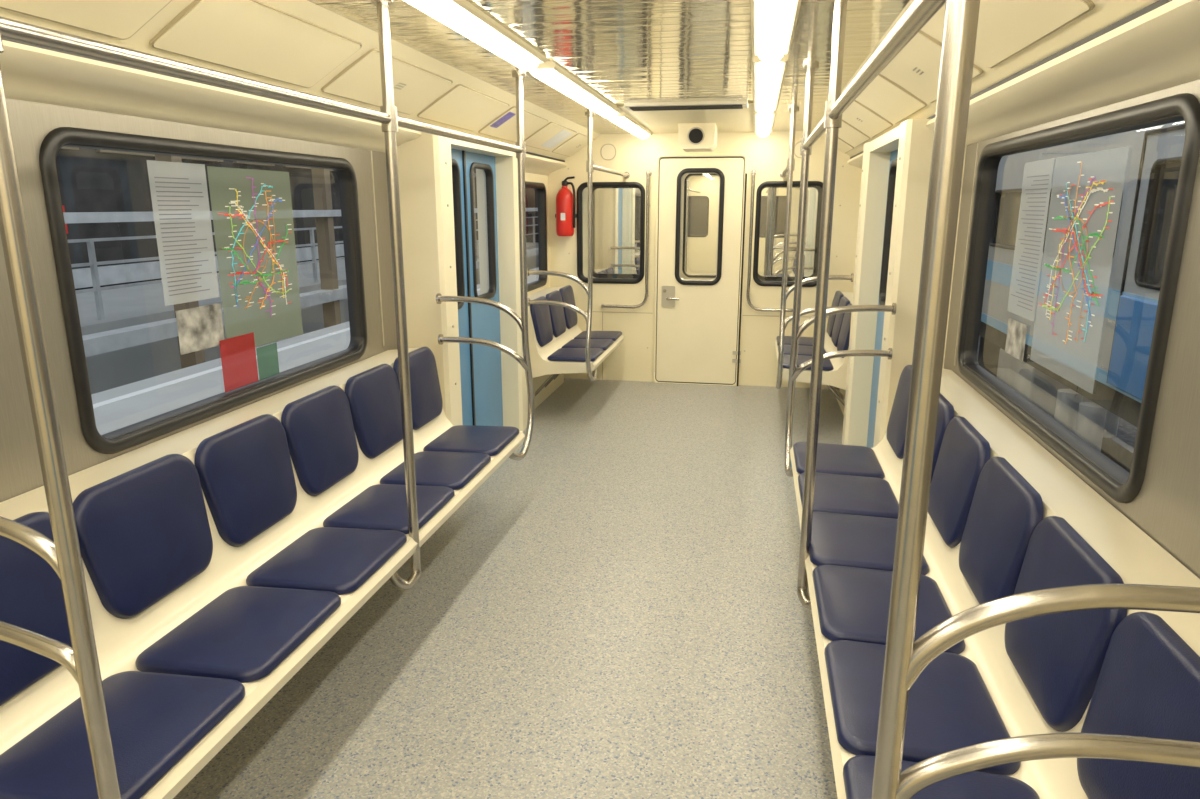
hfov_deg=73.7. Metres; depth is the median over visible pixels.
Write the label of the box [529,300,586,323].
arm
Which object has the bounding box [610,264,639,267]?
next arm
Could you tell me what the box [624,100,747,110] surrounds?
grille
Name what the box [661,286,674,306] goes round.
lock plate
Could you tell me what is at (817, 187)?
window
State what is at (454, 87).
seam
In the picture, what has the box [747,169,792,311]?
handle
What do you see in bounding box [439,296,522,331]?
arm
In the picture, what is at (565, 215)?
fire extinguisher
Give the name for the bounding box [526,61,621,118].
ceiling light
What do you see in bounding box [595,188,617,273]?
wall
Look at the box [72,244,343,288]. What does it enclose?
band
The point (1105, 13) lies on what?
trim
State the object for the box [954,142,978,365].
strip
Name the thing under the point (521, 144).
clamp
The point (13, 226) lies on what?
pole
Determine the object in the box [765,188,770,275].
pole
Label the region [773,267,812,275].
next arm
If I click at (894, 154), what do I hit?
leaf
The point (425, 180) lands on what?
pillar
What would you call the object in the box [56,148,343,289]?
wall
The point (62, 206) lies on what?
notice
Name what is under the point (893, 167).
windows
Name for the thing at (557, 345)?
bench
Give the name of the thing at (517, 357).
arm
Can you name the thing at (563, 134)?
sticker
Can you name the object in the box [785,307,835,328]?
arm
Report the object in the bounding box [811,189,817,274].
pillar
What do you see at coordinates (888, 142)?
door frame
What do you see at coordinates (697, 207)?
wall
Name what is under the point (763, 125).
ceiling light
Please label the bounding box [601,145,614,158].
air vent
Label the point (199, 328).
photo poster
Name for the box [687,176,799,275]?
wall
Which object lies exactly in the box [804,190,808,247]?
wall
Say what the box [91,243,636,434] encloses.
platform
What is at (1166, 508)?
wall
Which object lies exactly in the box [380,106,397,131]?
clamp
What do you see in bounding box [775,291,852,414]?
bench
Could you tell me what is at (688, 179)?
pole
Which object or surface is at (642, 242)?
window
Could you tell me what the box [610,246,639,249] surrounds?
next arm
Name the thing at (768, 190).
pole
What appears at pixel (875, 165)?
door frame
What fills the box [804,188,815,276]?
pillar
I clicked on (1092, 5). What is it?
seam
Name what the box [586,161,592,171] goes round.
clamp
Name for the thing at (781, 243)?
next arm
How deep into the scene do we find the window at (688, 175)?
7.17 m
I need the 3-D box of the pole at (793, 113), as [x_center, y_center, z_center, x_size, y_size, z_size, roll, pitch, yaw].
[1.197,-0.925,5.141,0.051,1.768,0.356,4,14,15]
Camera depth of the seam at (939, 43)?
2.46 m
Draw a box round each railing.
[63,154,538,368]
[67,216,537,319]
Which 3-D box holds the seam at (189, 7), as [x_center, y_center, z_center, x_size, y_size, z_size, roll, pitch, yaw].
[-0.986,-1.062,2.385,0.225,0.149,0.780,3,14,10]
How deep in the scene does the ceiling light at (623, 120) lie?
5.53 m
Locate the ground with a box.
[1116,417,1136,447]
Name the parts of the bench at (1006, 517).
seat, seat, seat, seat, backrest, seat, seat, backrest, backrest, backrest, backrest, backrest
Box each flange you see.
[371,0,393,6]
[436,293,441,303]
[438,334,443,344]
[512,73,525,78]
[585,113,594,115]
[788,108,798,111]
[803,64,818,69]
[888,348,892,359]
[892,303,895,314]
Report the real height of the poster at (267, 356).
0.120 m
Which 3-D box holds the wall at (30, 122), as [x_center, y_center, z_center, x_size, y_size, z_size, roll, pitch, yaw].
[-1.342,0.018,2.471,0.050,1.800,9.410,3,14,10]
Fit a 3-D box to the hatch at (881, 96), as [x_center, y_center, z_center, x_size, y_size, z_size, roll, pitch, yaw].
[1.308,-1.367,3.644,0.216,0.144,0.768,3,14,10]
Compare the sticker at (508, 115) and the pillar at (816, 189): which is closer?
the sticker at (508, 115)
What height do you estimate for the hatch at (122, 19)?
0.144 m
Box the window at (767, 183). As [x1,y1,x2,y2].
[753,181,822,286]
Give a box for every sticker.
[490,112,515,127]
[541,130,572,148]
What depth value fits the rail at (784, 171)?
5.80 m
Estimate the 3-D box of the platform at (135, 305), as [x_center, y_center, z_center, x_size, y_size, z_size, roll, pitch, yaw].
[-7.896,-1.393,14.764,3.700,1.150,41.900,3,14,10]
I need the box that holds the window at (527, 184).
[525,181,547,291]
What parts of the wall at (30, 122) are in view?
bay panel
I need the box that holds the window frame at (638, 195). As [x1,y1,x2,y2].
[635,193,640,250]
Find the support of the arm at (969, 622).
attached to the wall at (1166, 508)
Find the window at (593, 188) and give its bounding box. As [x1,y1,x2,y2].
[592,187,639,278]
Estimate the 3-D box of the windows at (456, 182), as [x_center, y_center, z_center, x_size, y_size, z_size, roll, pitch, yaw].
[-0.772,-0.957,4.636,0.042,0.815,0.930,3,14,10]
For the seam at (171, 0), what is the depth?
1.83 m
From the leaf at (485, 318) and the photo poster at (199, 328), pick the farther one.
the leaf at (485, 318)
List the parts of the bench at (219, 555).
backrest, seat, backrest, seat, backrest, backrest, seat, backrest, seat, backrest, seat, seat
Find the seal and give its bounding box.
[462,150,475,425]
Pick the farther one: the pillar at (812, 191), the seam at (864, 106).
the pillar at (812, 191)
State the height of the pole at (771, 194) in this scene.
1.770 m
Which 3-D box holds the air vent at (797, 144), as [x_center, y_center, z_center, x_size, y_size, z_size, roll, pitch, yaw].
[1.601,-1.979,6.337,0.120,0.120,0.006,3,14,10]
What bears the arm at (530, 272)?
attached to the pole at (592, 375)
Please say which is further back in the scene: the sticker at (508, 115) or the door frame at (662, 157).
the door frame at (662, 157)
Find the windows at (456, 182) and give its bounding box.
[451,159,496,309]
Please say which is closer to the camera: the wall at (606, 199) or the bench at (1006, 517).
the bench at (1006, 517)
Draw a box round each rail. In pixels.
[0,17,522,152]
[593,165,627,176]
[781,166,787,175]
[803,0,945,149]
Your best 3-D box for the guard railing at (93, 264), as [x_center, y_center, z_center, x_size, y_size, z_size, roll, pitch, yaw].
[-6.334,-2.434,14.260,0.060,1.110,42.000,3,14,10]
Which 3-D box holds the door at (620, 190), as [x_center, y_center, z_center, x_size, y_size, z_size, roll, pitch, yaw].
[0.127,-1.702,9.564,0.100,1.800,1.100,3,14,10]
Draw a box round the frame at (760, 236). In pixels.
[759,196,785,237]
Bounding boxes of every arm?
[0,516,60,578]
[0,621,78,683]
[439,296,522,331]
[441,336,528,370]
[528,270,588,294]
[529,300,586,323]
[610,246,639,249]
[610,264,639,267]
[772,248,814,261]
[773,242,805,249]
[773,257,804,264]
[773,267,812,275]
[774,234,796,236]
[785,275,851,298]
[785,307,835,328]
[791,350,888,380]
[796,305,892,339]
[895,733,1199,798]
[905,584,1199,690]
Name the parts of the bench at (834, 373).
seat, seat, seat, backrest, backrest, backrest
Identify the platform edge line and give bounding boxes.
[93,288,479,408]
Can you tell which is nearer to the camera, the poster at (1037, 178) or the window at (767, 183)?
the poster at (1037, 178)
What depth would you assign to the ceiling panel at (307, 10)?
2.65 m
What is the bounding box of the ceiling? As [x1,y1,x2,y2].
[547,58,752,111]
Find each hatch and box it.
[0,0,170,38]
[153,0,360,86]
[324,51,451,113]
[419,86,508,130]
[480,108,547,141]
[524,123,575,150]
[553,134,593,155]
[820,131,852,152]
[838,121,868,146]
[842,101,890,136]
[856,75,924,123]
[881,32,980,102]
[924,0,1089,67]
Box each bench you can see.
[0,347,524,798]
[527,285,623,408]
[595,267,614,273]
[634,251,639,273]
[772,251,804,276]
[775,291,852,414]
[790,365,1199,798]
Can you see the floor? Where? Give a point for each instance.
(616, 611)
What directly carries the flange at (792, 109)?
attached to the wall at (632, 359)
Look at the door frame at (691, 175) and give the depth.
7.16 m
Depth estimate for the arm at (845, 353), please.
3.58 m
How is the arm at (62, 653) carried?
attached to the wall at (30, 122)
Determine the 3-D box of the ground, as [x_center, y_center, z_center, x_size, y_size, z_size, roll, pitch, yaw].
[0.023,-0.420,13.508,28.000,0.150,42.000,3,14,10]
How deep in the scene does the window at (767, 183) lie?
6.53 m
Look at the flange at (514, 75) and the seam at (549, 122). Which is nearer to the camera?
the flange at (514, 75)
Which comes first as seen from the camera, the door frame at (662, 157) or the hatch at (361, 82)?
the hatch at (361, 82)
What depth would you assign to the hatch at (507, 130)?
4.81 m
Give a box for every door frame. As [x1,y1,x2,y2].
[451,139,512,156]
[655,157,744,384]
[684,175,717,275]
[842,142,890,446]
[869,126,899,151]
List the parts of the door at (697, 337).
hinge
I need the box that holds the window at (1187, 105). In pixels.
[958,93,1199,502]
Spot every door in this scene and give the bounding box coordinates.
[618,188,622,273]
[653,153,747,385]
[656,158,743,383]
[680,174,714,279]
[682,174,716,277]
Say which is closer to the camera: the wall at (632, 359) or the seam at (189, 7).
the seam at (189, 7)
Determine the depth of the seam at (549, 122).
5.28 m
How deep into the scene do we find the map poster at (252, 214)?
2.89 m
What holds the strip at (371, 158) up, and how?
attached to the wall at (30, 122)
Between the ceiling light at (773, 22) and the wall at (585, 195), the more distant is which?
the wall at (585, 195)
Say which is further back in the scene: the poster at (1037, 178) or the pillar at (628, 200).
the pillar at (628, 200)
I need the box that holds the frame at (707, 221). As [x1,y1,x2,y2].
[687,196,708,236]
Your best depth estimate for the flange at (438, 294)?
3.87 m
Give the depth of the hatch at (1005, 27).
1.97 m
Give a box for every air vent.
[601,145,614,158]
[795,142,801,156]
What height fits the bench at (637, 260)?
0.850 m
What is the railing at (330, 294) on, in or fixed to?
on the ground
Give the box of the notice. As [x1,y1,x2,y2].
[62,206,67,233]
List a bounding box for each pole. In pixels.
[0,67,120,798]
[377,3,420,589]
[509,77,533,459]
[585,116,596,381]
[686,179,688,271]
[764,190,768,275]
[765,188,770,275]
[767,188,772,275]
[769,188,776,275]
[776,111,795,388]
[785,68,814,476]
[797,0,846,609]
[871,0,979,798]
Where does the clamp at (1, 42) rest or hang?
attached to the pole at (13, 226)
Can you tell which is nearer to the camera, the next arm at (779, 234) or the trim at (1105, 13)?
the trim at (1105, 13)
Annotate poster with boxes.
[147,160,218,305]
[175,303,224,354]
[207,166,302,346]
[219,332,258,392]
[256,342,279,380]
[1005,318,1026,361]
[1007,158,1054,321]
[1039,161,1114,343]
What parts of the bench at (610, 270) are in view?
backrest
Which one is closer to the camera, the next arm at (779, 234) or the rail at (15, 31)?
the rail at (15, 31)
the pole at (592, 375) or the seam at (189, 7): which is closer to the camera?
the seam at (189, 7)
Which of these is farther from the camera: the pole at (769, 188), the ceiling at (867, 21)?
the pole at (769, 188)
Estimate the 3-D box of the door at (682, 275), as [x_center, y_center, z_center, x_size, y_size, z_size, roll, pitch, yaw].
[0.925,-1.178,7.226,0.680,1.860,0.035,3,14,10]
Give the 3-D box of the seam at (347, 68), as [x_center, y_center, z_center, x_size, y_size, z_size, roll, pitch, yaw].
[-0.828,-1.259,3.197,0.225,0.149,0.780,3,14,10]
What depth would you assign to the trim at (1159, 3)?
1.83 m
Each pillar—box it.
[397,132,462,425]
[476,152,527,431]
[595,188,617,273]
[622,188,634,273]
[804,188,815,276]
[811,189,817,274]
[873,119,966,446]
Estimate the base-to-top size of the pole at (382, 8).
1.814 m
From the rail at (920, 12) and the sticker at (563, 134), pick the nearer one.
the rail at (920, 12)
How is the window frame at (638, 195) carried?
in the wall at (637, 190)
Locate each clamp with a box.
[0,30,3,52]
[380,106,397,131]
[516,142,525,157]
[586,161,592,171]
[787,159,794,170]
[800,138,811,154]
[824,100,841,127]
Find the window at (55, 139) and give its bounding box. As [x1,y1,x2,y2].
[39,127,367,453]
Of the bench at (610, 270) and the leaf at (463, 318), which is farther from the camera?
the bench at (610, 270)
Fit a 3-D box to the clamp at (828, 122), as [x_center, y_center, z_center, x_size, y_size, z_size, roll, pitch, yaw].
[0.647,-0.790,2.217,0.047,0.070,0.046,3,14,10]
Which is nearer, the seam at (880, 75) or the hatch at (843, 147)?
the seam at (880, 75)
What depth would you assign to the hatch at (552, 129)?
5.49 m
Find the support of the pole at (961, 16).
attached to the bench at (1006, 517)
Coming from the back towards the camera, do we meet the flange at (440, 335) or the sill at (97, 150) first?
the sill at (97, 150)
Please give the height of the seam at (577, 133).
0.149 m
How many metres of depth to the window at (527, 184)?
6.70 m
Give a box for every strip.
[370,150,384,345]
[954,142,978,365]
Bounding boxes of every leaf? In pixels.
[451,148,472,424]
[465,151,502,425]
[867,149,897,447]
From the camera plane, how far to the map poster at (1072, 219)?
2.23 m
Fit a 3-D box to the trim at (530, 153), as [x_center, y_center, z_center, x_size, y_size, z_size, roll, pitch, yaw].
[-1.190,-0.907,2.216,0.040,0.013,9.410,3,14,10]
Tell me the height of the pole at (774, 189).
1.770 m
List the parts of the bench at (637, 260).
backrest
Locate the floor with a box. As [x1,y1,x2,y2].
[173,378,843,798]
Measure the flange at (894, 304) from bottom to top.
0.052 m
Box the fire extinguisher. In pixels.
[555,176,576,235]
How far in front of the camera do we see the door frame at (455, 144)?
4.49 m
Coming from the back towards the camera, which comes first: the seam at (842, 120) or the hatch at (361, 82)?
the seam at (842, 120)
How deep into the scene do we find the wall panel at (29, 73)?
2.28 m
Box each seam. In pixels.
[0,0,171,39]
[149,0,361,87]
[321,49,452,114]
[417,84,508,130]
[478,106,547,142]
[524,122,576,150]
[552,133,594,156]
[842,120,869,147]
[854,100,892,137]
[879,74,926,123]
[919,30,983,102]
[990,0,1094,67]
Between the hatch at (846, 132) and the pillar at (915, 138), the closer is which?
the pillar at (915, 138)
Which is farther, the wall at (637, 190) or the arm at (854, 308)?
the wall at (637, 190)
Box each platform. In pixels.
[76,242,538,393]
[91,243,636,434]
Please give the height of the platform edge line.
0.005 m
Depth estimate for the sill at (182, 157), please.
18.07 m
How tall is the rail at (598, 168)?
0.029 m
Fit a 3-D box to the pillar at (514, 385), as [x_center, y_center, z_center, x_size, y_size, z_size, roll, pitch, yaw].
[-0.644,-0.703,5.328,0.265,1.855,0.160,3,14,10]
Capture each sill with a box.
[60,146,78,149]
[96,149,154,155]
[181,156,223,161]
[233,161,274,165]
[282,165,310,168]
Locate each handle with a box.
[601,170,651,307]
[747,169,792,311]
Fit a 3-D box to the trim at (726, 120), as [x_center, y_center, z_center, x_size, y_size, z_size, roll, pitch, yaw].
[0.665,-1.944,5.573,0.800,0.011,1.830,3,14,10]
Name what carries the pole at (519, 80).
attached to the bench at (219, 555)
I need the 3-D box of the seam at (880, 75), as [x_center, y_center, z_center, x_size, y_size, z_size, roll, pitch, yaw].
[1.309,-1.368,3.644,0.225,0.149,0.780,3,14,10]
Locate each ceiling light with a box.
[404,0,546,69]
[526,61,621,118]
[609,112,652,138]
[751,0,800,62]
[752,54,788,115]
[754,110,776,136]
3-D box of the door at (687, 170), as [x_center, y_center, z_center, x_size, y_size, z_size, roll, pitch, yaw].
[0.824,-1.053,6.709,0.736,1.925,0.059,2,14,9]
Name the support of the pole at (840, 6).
attached to the bench at (1006, 517)
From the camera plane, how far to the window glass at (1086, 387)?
5.28 m
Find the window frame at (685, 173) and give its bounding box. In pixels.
[679,173,719,280]
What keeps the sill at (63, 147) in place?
attached to the wall at (89, 180)
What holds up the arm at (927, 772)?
attached to the wall at (1166, 508)
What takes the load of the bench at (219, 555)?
on the floor
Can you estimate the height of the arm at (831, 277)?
0.172 m
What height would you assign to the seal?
1.790 m
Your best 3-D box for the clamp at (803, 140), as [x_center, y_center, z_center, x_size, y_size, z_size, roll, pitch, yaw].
[0.882,-1.081,3.420,0.047,0.070,0.046,3,14,10]
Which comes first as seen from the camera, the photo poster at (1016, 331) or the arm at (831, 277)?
the photo poster at (1016, 331)
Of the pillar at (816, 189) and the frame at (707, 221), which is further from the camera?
the frame at (707, 221)
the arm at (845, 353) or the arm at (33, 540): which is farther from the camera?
the arm at (845, 353)
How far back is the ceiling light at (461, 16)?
2.52 m
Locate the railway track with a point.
(1115, 449)
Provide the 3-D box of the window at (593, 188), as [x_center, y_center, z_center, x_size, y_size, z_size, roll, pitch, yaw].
[0.188,-1.527,7.273,0.583,0.840,0.066,3,14,10]
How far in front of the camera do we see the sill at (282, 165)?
21.79 m
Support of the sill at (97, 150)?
attached to the wall at (89, 180)
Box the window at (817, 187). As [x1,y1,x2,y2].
[758,186,821,280]
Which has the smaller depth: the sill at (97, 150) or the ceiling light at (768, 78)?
the ceiling light at (768, 78)
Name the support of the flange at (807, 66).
attached to the wall at (632, 359)
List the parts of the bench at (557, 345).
backrest, backrest, backrest, seat, seat, seat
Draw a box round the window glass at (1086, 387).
[977,120,1184,451]
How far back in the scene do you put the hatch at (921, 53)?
2.84 m
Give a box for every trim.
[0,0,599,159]
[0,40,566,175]
[308,0,631,133]
[526,152,564,161]
[617,102,753,133]
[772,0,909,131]
[812,0,1158,156]
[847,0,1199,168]
[850,0,1171,158]
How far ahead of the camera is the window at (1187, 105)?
2.04 m
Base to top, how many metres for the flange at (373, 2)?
0.018 m
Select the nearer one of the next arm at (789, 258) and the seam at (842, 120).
the seam at (842, 120)
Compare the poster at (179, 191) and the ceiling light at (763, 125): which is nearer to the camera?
the poster at (179, 191)
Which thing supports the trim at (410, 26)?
attached to the wall at (632, 359)
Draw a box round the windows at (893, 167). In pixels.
[879,159,896,304]
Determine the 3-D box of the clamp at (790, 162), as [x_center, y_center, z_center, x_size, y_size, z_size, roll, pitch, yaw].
[1.178,-1.450,4.938,0.047,0.070,0.046,3,14,10]
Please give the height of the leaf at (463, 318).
1.790 m
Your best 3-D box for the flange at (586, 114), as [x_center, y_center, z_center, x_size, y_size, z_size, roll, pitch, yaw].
[-0.065,-1.815,5.092,0.064,0.018,0.062,3,14,10]
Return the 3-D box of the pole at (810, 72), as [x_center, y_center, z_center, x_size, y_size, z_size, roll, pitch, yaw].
[0.873,-0.522,3.478,0.051,1.768,0.356,1,14,5]
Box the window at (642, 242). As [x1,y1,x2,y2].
[577,182,644,283]
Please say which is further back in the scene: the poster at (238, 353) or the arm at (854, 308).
the arm at (854, 308)
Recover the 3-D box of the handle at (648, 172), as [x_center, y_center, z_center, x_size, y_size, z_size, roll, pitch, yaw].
[0.214,-1.339,6.731,0.423,1.140,0.067,3,14,10]
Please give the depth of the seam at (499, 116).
4.47 m
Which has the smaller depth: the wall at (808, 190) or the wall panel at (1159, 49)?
the wall panel at (1159, 49)
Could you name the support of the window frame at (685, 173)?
attached to the door at (697, 337)
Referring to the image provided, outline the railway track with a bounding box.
[980,365,1133,472]
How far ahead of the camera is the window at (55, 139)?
2.45 m
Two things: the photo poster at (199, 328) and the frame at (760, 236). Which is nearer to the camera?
the photo poster at (199, 328)
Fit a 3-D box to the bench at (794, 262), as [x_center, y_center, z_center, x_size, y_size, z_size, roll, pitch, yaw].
[2.695,-1.639,11.320,0.656,0.850,2.610,3,14,10]
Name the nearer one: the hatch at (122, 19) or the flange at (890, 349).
the hatch at (122, 19)
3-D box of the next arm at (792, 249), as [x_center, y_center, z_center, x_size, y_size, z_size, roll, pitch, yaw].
[2.039,-1.510,8.400,0.486,0.156,0.028,3,14,10]
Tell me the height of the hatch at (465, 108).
0.144 m
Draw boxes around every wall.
[0,98,548,501]
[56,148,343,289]
[474,168,785,242]
[548,131,861,388]
[583,188,624,278]
[594,188,640,269]
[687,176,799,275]
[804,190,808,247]
[944,79,1199,578]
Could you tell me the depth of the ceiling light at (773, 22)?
2.47 m
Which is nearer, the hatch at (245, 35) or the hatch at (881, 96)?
the hatch at (245, 35)

